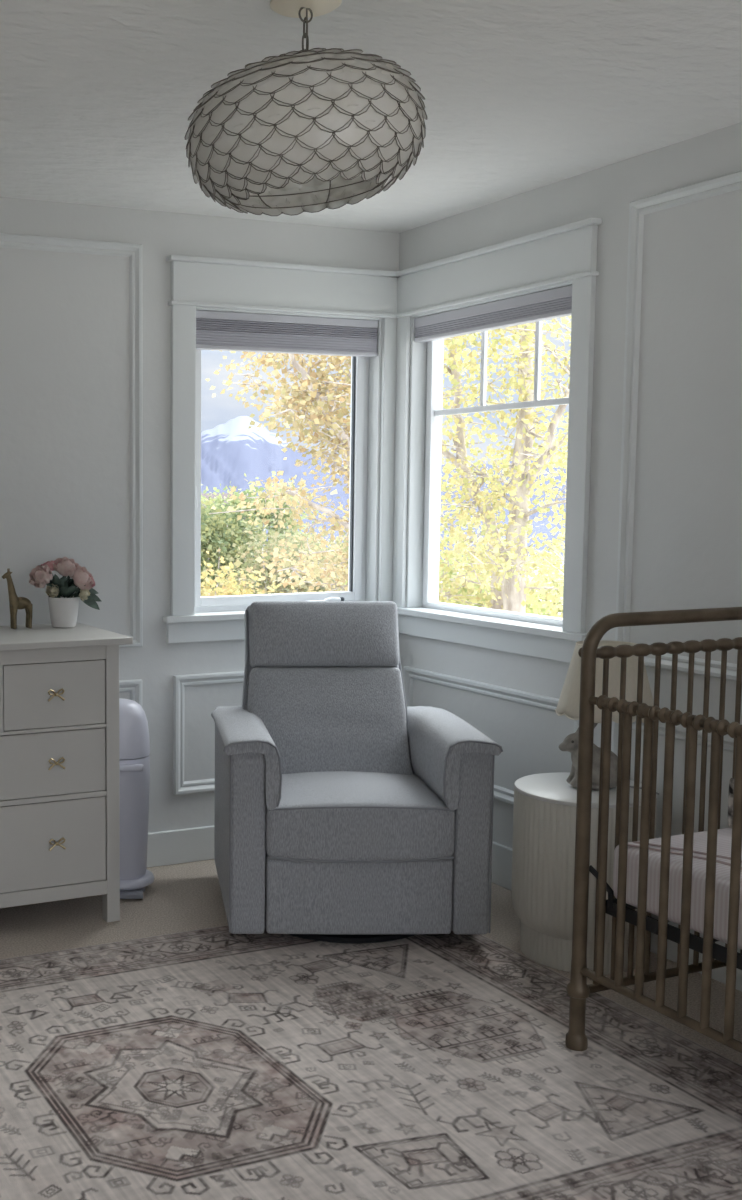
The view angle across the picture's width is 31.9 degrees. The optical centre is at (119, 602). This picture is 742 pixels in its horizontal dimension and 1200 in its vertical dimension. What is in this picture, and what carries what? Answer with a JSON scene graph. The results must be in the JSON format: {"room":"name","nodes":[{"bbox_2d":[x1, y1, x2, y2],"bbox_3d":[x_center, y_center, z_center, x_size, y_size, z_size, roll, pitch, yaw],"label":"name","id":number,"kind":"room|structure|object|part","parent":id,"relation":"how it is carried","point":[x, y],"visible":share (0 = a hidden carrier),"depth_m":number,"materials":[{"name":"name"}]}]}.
{"room":"bedroom","nodes":[
{"label":"bedroom","id":0,"kind":"room"},
{"bbox_2d":[0,197,399,832],"bbox_3d":[-0.558,-0.193,4.456,3.850,2.440,0.150,-2,6,-22],"label":"wall","id":1,"kind":"structure","parent":0,"point":[65,405],"depth_m":4.55,"materials":[{"name":"paint"}]},
{"bbox_2d":[0,233,142,647],"bbox_3d":[-0.673,-0.539,4.287,1.633,1.467,0.018,-2,6,-22],"label":"trim","id":2,"kind":"structure","parent":1,"relation":"attached to","point":[133,251],"depth_m":4.56,"materials":[{"name":"white paint"}]},
{"bbox_2d":[119,679,141,706],"bbox_3d":[-0.672,0.541,4.383,1.631,0.452,0.018,-2,6,-22],"label":"trim","id":3,"kind":"structure","parent":1,"relation":"attached to","point":[134,687],"depth_m":4.66,"materials":[{"name":"white paint"}]},
{"bbox_2d":[147,825,213,867],"bbox_3d":[-0.524,0.963,4.484,3.550,0.132,0.015,-2,6,-22],"label":"baseboard","id":4,"kind":"structure","parent":1,"relation":"attached to","point":[171,847],"depth_m":4.79,"materials":[{"name":"white paint"}]},
{"bbox_2d":[173,671,243,794],"bbox_3d":[0.622,0.487,4.915,0.900,0.458,0.018,-2,6,-22],"label":"trim","id":5,"kind":"structure","parent":1,"relation":"attached to","point":[180,786],"depth_m":4.76,"materials":[{"name":"white paint"}]},
{"bbox_2d":[163,255,396,643],"bbox_3d":[0.612,-0.582,4.888,1.029,1.427,0.206,-2,6,-22],"label":"window","id":6,"kind":"structure","parent":1,"relation":"in","point":[197,283],"depth_m":4.79,"materials":[{"name":"white paint"}]},
{"bbox_3d":[0.234,-0.527,4.664,0.093,1.151,0.020,-2,6,-22],"label":"casing","id":7,"kind":"part","parent":6,"relation":"part of","materials":[{"name":"white paint"}]},
{"bbox_3d":[0.622,0.040,4.924,1.029,0.026,0.150,-2,6,-22],"label":"sill","id":8,"kind":"part","parent":6,"relation":"part of","materials":[{"name":"white paint"}]},
{"bbox_3d":[0.622,-0.548,4.927,0.764,1.099,0.048,-2,6,-22],"label":"sash","id":9,"kind":"part","parent":6,"relation":"part of","materials":[{"name":"white plastic"}]},
{"bbox_3d":[0.619,-0.546,4.941,0.806,1.141,0.060,-2,6,-22],"label":"frame","id":10,"kind":"part","parent":6,"relation":"part of","materials":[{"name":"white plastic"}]},
{"bbox_2d":[196,310,377,356],"bbox_3d":[0.645,-1.038,4.831,0.804,0.140,0.046,-2,6,-22],"label":"window blind","id":11,"kind":"object","parent":6,"relation":"attached to","point":[215,330],"visible":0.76,"depth_m":4.80,"materials":[{"name":"grey fabric"}]},
{"bbox_3d":[0.645,-0.975,4.836,0.802,0.015,0.044,-2,6,-22],"label":"rail","id":12,"kind":"part","parent":11,"relation":"part of","materials":[{"name":"grey"}]},
{"bbox_3d":[0.813,-0.006,5.008,0.161,0.036,0.031,-2,6,-22],"label":"crank handle","id":13,"kind":"part","parent":6,"relation":"part of","materials":[{"name":"white plastic"}]},
{"bbox_3d":[1.079,-0.560,5.011,0.074,1.151,0.020,-2,6,-22],"label":"casing","id":14,"kind":"part","parent":6,"relation":"part of","materials":[{"name":"white paint"}]},
{"bbox_2d":[0,0,741,232],"bbox_3d":[0.423,-1.257,1.972,3.850,0.120,5.300,-2,6,-22],"label":"ceiling","id":15,"kind":"structure","parent":0,"point":[98,98],"depth_m":3.14,"materials":[{"name":"white paint"}]},
{"bbox_2d":[185,0,426,215],"bbox_3d":[0.388,-1.046,2.622,0.502,0.415,0.504,-2,6,-22],"label":"pendant lamp","id":16,"kind":"object","parent":15,"relation":"hanging from","point":[313,130],"visible":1,"depth_m":2.46,"materials":[{"name":"beige"}]},
{"bbox_3d":[0.387,-1.163,2.612,0.032,0.162,0.015,-5,7,-44],"label":"chain","id":17,"kind":"part","parent":16,"relation":"part of","materials":[{"name":"silver metal"}]},
{"bbox_3d":[0.388,-0.988,2.628,0.466,0.263,0.467,-2,6,-22],"label":"frame","id":18,"kind":"part","parent":16,"relation":"part of","materials":[{"name":"silver metal"}]},
{"bbox_2d":[0,859,741,1064],"bbox_3d":[0.429,1.292,2.201,3.850,0.120,5.300,-2,6,-22],"label":"floor","id":19,"kind":"structure","parent":0,"point":[182,897],"depth_m":4.11,"materials":[{"name":"carpet"}]},
{"bbox_2d":[0,622,132,921],"bbox_3d":[-0.817,0.594,4.042,1.653,0.949,0.511,-2,6,-22],"label":"dresser","id":20,"kind":"object","parent":19,"relation":"on","point":[60,780],"visible":1,"depth_m":4.04,"materials":[{"name":"grey paint"}]},
{"bbox_2d":[2,568,32,628],"bbox_3d":[-0.357,-0.016,4.338,0.110,0.210,0.045,-3,6,-26],"label":"giraffe figurine","id":21,"kind":"object","parent":20,"relation":"on","point":[15,602],"visible":1,"depth_m":4.33,"materials":[{"name":"brown wood"}]},
{"bbox_3d":[-0.383,0.524,3.966,0.718,0.206,0.017,-2,6,-22],"label":"drawer","id":22,"kind":"part","parent":20,"relation":"part of","materials":[{"name":"grey paint"}]},
{"bbox_3d":[-0.382,0.787,3.989,0.718,0.279,0.017,-2,6,-22],"label":"drawer","id":23,"kind":"part","parent":20,"relation":"part of","materials":[{"name":"grey paint"}]},
{"bbox_3d":[-0.210,0.294,4.017,0.344,0.207,0.017,-2,6,-22],"label":"drawer","id":24,"kind":"part","parent":20,"relation":"part of","materials":[{"name":"grey paint"}]},
{"bbox_3d":[-0.205,0.294,4.004,0.058,0.041,0.018,-2,6,-22],"label":"bow pull","id":25,"kind":"part","parent":20,"relation":"part of","materials":[{"name":"gold metal"}]},
{"bbox_3d":[-0.205,0.516,4.024,0.058,0.041,0.018,-2,6,-22],"label":"bow pull","id":26,"kind":"part","parent":20,"relation":"part of","materials":[{"name":"gold metal"}]},
{"bbox_3d":[-0.204,0.780,4.048,0.058,0.041,0.018,-2,6,-22],"label":"bow pull","id":27,"kind":"part","parent":20,"relation":"part of","materials":[{"name":"gold metal"}]},
{"bbox_2d":[48,595,78,627],"bbox_3d":[-0.197,0.032,4.382,0.109,0.107,0.109,-2,6,-22],"label":"pot","id":28,"kind":"object","parent":20,"relation":"on","point":[63,609],"depth_m":4.34,"materials":[{"name":"white ceramic"}]},
{"bbox_2d":[29,557,101,627],"bbox_3d":[-0.195,-0.038,4.372,0.256,0.247,0.158,-2,6,-22],"label":"peonies","id":29,"kind":"object","parent":20,"relation":"on","point":[63,602],"visible":1,"depth_m":4.34,"materials":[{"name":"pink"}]},
{"bbox_3d":[-0.031,0.595,4.129,0.046,0.926,0.046,-2,6,-22],"label":"leg","id":30,"kind":"part","parent":20,"relation":"part of","materials":[{"name":"grey paint"}]},
{"bbox_2d":[119,698,153,898],"bbox_3d":[-0.001,0.685,4.442,0.246,0.690,0.243,0,5,0],"label":"pail","id":31,"kind":"object","parent":19,"relation":"on","point":[134,742],"visible":0.6,"depth_m":4.37,"materials":[{"name":"white plastic"}]},
{"bbox_3d":[0.028,0.572,4.337,0.110,0.025,0.028,0,5,0],"label":"handle","id":32,"kind":"part","parent":31,"relation":"part of","materials":[{"name":"white plastic"}]},
{"bbox_3d":[-0.001,0.437,4.428,0.216,0.195,0.199,0,5,0],"label":"lid","id":33,"kind":"part","parent":31,"relation":"part of","materials":[{"name":"white plastic"}]},
{"bbox_2d":[0,925,741,1199],"bbox_3d":[0.114,1.157,3.000,2.705,0.008,1.854,-2,6,-22],"label":"area rug","id":34,"kind":"object","parent":19,"relation":"on","point":[214,1063],"visible":0.92,"depth_m":3.02,"materials":[{"name":"beige carpet"}]},
{"bbox_2d":[211,601,502,943],"bbox_3d":[0.742,0.527,4.188,0.847,1.031,0.794,0,5,1],"label":"recliner chair","id":35,"kind":"object","parent":34,"relation":"on","point":[345,811],"visible":1,"depth_m":3.85,"materials":[{"name":"grey fabric"}]},
{"bbox_3d":[0.398,0.702,4.220,0.110,0.584,0.770,0,5,1],"label":"arm","id":36,"kind":"part","parent":35,"relation":"part of","materials":[{"name":"grey fabric"}]},
{"bbox_3d":[0.714,0.351,4.418,0.609,0.682,0.301,0,5,1],"label":"backrest","id":37,"kind":"part","parent":35,"relation":"part of","materials":[{"name":"grey fabric"}]},
{"bbox_2d":[265,771,454,860],"bbox_3d":[0.740,0.675,4.043,0.577,0.198,0.480,0,5,1],"label":"seat cushion","id":38,"kind":"object","parent":35,"relation":"on","point":[316,815],"depth_m":3.81,"materials":[{"name":"grey fabric"}]},
{"bbox_3d":[1.088,0.701,4.211,0.110,0.584,0.770,0,5,1],"label":"arm","id":39,"kind":"part","parent":35,"relation":"part of","materials":[{"name":"grey fabric"}]},
{"bbox_2d":[512,772,656,974],"bbox_3d":[1.416,0.821,3.834,0.408,0.522,0.408,-2,6,-22],"label":"side table","id":40,"kind":"object","parent":19,"relation":"on","point":[544,812],"visible":0.56,"depth_m":3.71,"materials":[{"name":"grey paint"}]},
{"bbox_2d":[555,640,658,794],"bbox_3d":[1.471,0.342,3.786,0.297,0.440,0.297,0,5,0],"label":"table lamp","id":41,"kind":"object","parent":40,"relation":"on","point":[568,705],"visible":0.51,"depth_m":3.73,"materials":[{"name":"fabric"}]},
{"bbox_3d":[1.471,0.334,3.785,0.289,0.014,0.289,0,5,0],"label":"shade trim","id":42,"kind":"part","parent":41,"relation":"part of","materials":[{"name":"fabric"}]},
{"bbox_3d":[1.471,0.232,3.776,0.286,0.216,0.286,0,5,0],"label":"lamp shade","id":43,"kind":"part","parent":41,"relation":"part of","materials":[{"name":"fabric"}]},
{"bbox_3d":[1.470,0.125,3.767,0.184,0.004,0.184,0,5,0],"label":"shade trim","id":44,"kind":"part","parent":41,"relation":"part of","materials":[{"name":"fabric"}]},
{"bbox_2d":[565,607,741,1053],"bbox_3d":[1.731,0.629,2.636,0.718,1.117,1.434,-2,6,-22],"label":"crib","id":45,"kind":"object","parent":19,"relation":"on","point":[621,912],"visible":1,"depth_m":3.06,"materials":[{"name":"brown metal"}]},
{"bbox_3d":[1.470,0.975,3.304,0.644,0.022,0.022,-2,6,-22],"label":"rail","id":46,"kind":"part","parent":45,"relation":"part of","materials":[{"name":"brown metal"}]},
{"bbox_3d":[1.427,0.984,2.541,0.022,0.022,1.358,-2,6,-22],"label":"rail","id":47,"kind":"part","parent":45,"relation":"part of","materials":[{"name":"brown metal"}]},
{"bbox_3d":[1.426,0.295,2.479,0.037,0.037,1.350,-2,6,-22],"label":"knobbed rail","id":48,"kind":"part","parent":45,"relation":"part of","materials":[{"name":"brown metal"}]},
{"bbox_3d":[1.470,0.113,3.228,0.641,0.033,0.034,-2,6,-22],"label":"scalloped rail","id":49,"kind":"part","parent":45,"relation":"part of","materials":[{"name":"brown metal"}]},
{"bbox_2d":[613,828,741,949],"bbox_3d":[1.732,0.706,2.643,0.570,0.159,1.286,-2,6,-22],"label":"mattress","id":50,"kind":"object","parent":45,"relation":"in","point":[724,836],"visible":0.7,"depth_m":2.95,"materials":[{"name":"grey fabric"}]},
{"bbox_2d":[728,778,733,827],"bbox_3d":[1.644,0.504,3.209,0.210,0.130,0.086,-3,6,-25],"label":"patterned cushion","id":51,"kind":"object","parent":50,"relation":"on","point":[731,781],"visible":0.44,"depth_m":3.17,"materials":[{"name":"fabric"}]},
{"bbox_2d":[399,122,741,848],"bbox_3d":[2.164,-0.044,2.721,0.150,2.440,5.150,-2,6,-22],"label":"wall","id":52,"kind":"structure","parent":0,"point":[687,553],"depth_m":3.79,"materials":[{"name":"paint"}]},
{"bbox_2d":[403,666,578,804],"bbox_3d":[1.332,0.498,4.575,0.018,0.410,0.990,-2,6,-22],"label":"trim","id":53,"kind":"structure","parent":52,"relation":"attached to","point":[409,673],"depth_m":4.54,"materials":[{"name":"white paint"}]},
{"bbox_2d":[392,218,601,662],"bbox_3d":[1.379,-0.552,4.533,0.206,1.427,1.090,-2,6,-22],"label":"window","id":54,"kind":"structure","parent":52,"relation":"in","point":[565,255],"depth_m":4.54,"materials":[{"name":"white paint"}]},
{"bbox_3d":[1.121,-0.558,4.982,0.020,1.151,0.066,-2,6,-22],"label":"casing","id":55,"kind":"part","parent":54,"relation":"part of","materials":[{"name":"white paint"}]},
{"bbox_3d":[1.360,0.069,4.580,0.150,0.026,1.090,-2,6,-22],"label":"sill","id":56,"kind":"part","parent":54,"relation":"part of","materials":[{"name":"white paint"}]},
{"bbox_3d":[1.409,-0.515,4.577,0.060,1.141,0.883,-2,6,-22],"label":"frame","id":57,"kind":"part","parent":54,"relation":"part of","materials":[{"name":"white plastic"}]},
{"bbox_2d":[414,285,571,341],"bbox_3d":[1.342,-1.034,4.503,0.046,0.092,0.881,-2,6,-22],"label":"window blind","id":58,"kind":"object","parent":54,"relation":"attached to","point":[557,302],"visible":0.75,"depth_m":4.45,"materials":[{"name":"grey fabric"}]},
{"bbox_3d":[1.341,-0.996,4.506,0.044,0.015,0.879,-2,6,-22],"label":"rail","id":59,"kind":"part","parent":58,"relation":"part of","materials":[{"name":"grey"}]},
{"bbox_3d":[1.396,-0.512,4.571,0.048,1.111,0.857,-2,6,-22],"label":"sash","id":60,"kind":"part","parent":54,"relation":"part of","materials":[{"name":"white plastic"}]},
{"bbox_3d":[1.497,-0.478,4.077,0.020,1.151,0.086,-2,6,-22],"label":"casing","id":61,"kind":"part","parent":54,"relation":"part of","materials":[{"name":"white paint"}]},
{"bbox_2d":[490,841,741,991],"bbox_3d":[2.065,1.095,2.854,0.015,0.149,4.985,-2,6,-22],"label":"baseboard","id":62,"kind":"structure","parent":52,"relation":"attached to","point":[501,855],"depth_m":3.86,"materials":[{"name":"white paint"}]},
{"bbox_2d":[611,721,733,755],"bbox_3d":[1.902,0.620,3.201,0.018,0.410,1.726,-2,6,-22],"label":"trim","id":63,"kind":"structure","parent":52,"relation":"attached to","point":[680,731],"depth_m":3.74,"materials":[{"name":"white paint"}]},
{"bbox_2d":[615,171,741,680],"bbox_3d":[1.899,-0.453,3.105,0.018,1.418,1.726,-2,6,-22],"label":"trim","id":64,"kind":"structure","parent":52,"relation":"attached to","point":[639,208],"depth_m":3.84,"materials":[{"name":"white paint"}]},
{"label":"outside","id":65,"kind":"structure","parent":0,"visible":0},
{"bbox_2d":[333,562,563,614],"bbox_3d":[11.327,-3.222,85.092,320.000,0.001,380.000,-2,6,-22],"label":"ground","id":66,"kind":"structure","parent":65,"point":[559,613],"depth_m":62.26,"materials":[{"name":"green plant"}]},
{"bbox_2d":[201,493,248,531],"bbox_3d":[3.755,-1.986,47.364,2.700,4.320,3.600,0,5,5],"label":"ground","id":67,"kind":"structure","parent":66,"relation":"on","point":[205,495],"depth_m":46.29,"materials":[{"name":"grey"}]},
{"bbox_2d":[201,496,274,592],"bbox_3d":[0.779,0.927,14.035,2.026,4.499,2.159,-2,6,-22],"label":"shrub","id":68,"kind":"object","parent":66,"relation":"on","point":[214,536],"visible":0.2,"depth_m":13.52,"materials":[{"name":"green plant"}]},
{"bbox_2d":[201,551,293,596],"bbox_3d":[0.653,1.580,9.764,1.737,3.962,1.731,1,5,9],"label":"shrub","id":69,"kind":"object","parent":66,"relation":"on","point":[234,589],"visible":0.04,"depth_m":9.46,"materials":[{"name":"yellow plant"}]},
{"bbox_2d":[201,471,330,590],"bbox_3d":[1.649,0.620,16.464,2.694,4.673,2.354,-4,6,-35],"label":"shrub","id":70,"kind":"object","parent":66,"relation":"on","point":[235,502],"visible":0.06,"depth_m":15.87,"materials":[{"name":"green plant"}]},
{"bbox_2d":[202,515,347,593],"bbox_3d":[1.445,1.266,11.797,1.891,4.219,1.706,-2,6,-22],"label":"shrub","id":71,"kind":"object","parent":66,"relation":"on","point":[268,546],"visible":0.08,"depth_m":11.58,"materials":[{"name":"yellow plant"}]},
{"bbox_2d":[256,515,348,593],"bbox_3d":[2.370,1.099,13.906,2.334,4.173,1.721,-3,6,-33],"label":"shrub","id":72,"kind":"object","parent":66,"relation":"on","point":[346,548],"visible":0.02,"depth_m":13.52,"materials":[{"name":"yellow plant"}]},
{"bbox_2d":[205,350,443,593],"bbox_3d":[1.194,0.796,7.670,1.358,5.890,1.566,0,5,4],"label":"tree","id":73,"kind":"object","parent":66,"relation":"on","point":[321,413],"visible":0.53,"depth_m":7.32,"materials":[{"name":"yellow plant"}]},
{"bbox_2d":[338,519,563,616],"bbox_3d":[2.819,1.341,10.995,2.358,4.212,2.332,2,6,27],"label":"shrub","id":74,"kind":"object","parent":66,"relation":"on","point":[530,610],"visible":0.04,"depth_m":10.54,"materials":[{"name":"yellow plant"}]},
{"bbox_2d":[438,316,570,617],"bbox_3d":[2.473,0.500,8.251,1.865,6.371,2.205,2,6,24],"label":"tree","id":75,"kind":"object","parent":66,"relation":"on","point":[507,564],"visible":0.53,"depth_m":8.04,"materials":[{"name":"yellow plant"}]},
{"bbox_2d":[526,535,564,615],"bbox_3d":[4.627,1.224,13.177,3.266,4.046,2.163,-3,6,-27],"label":"shrub","id":76,"kind":"object","parent":66,"relation":"on","point":[555,582],"visible":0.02,"depth_m":12.67,"materials":[{"name":"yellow plant"}]},
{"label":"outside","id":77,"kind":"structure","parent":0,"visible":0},
{"bbox_2d":[201,416,566,562],"bbox_3d":[54.448,-19.111,159.656,200.295,18.908,210.336,-2,6,-22],"label":"mountain","id":78,"kind":"structure","parent":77,"point":[230,450],"depth_m":174.61}
]}

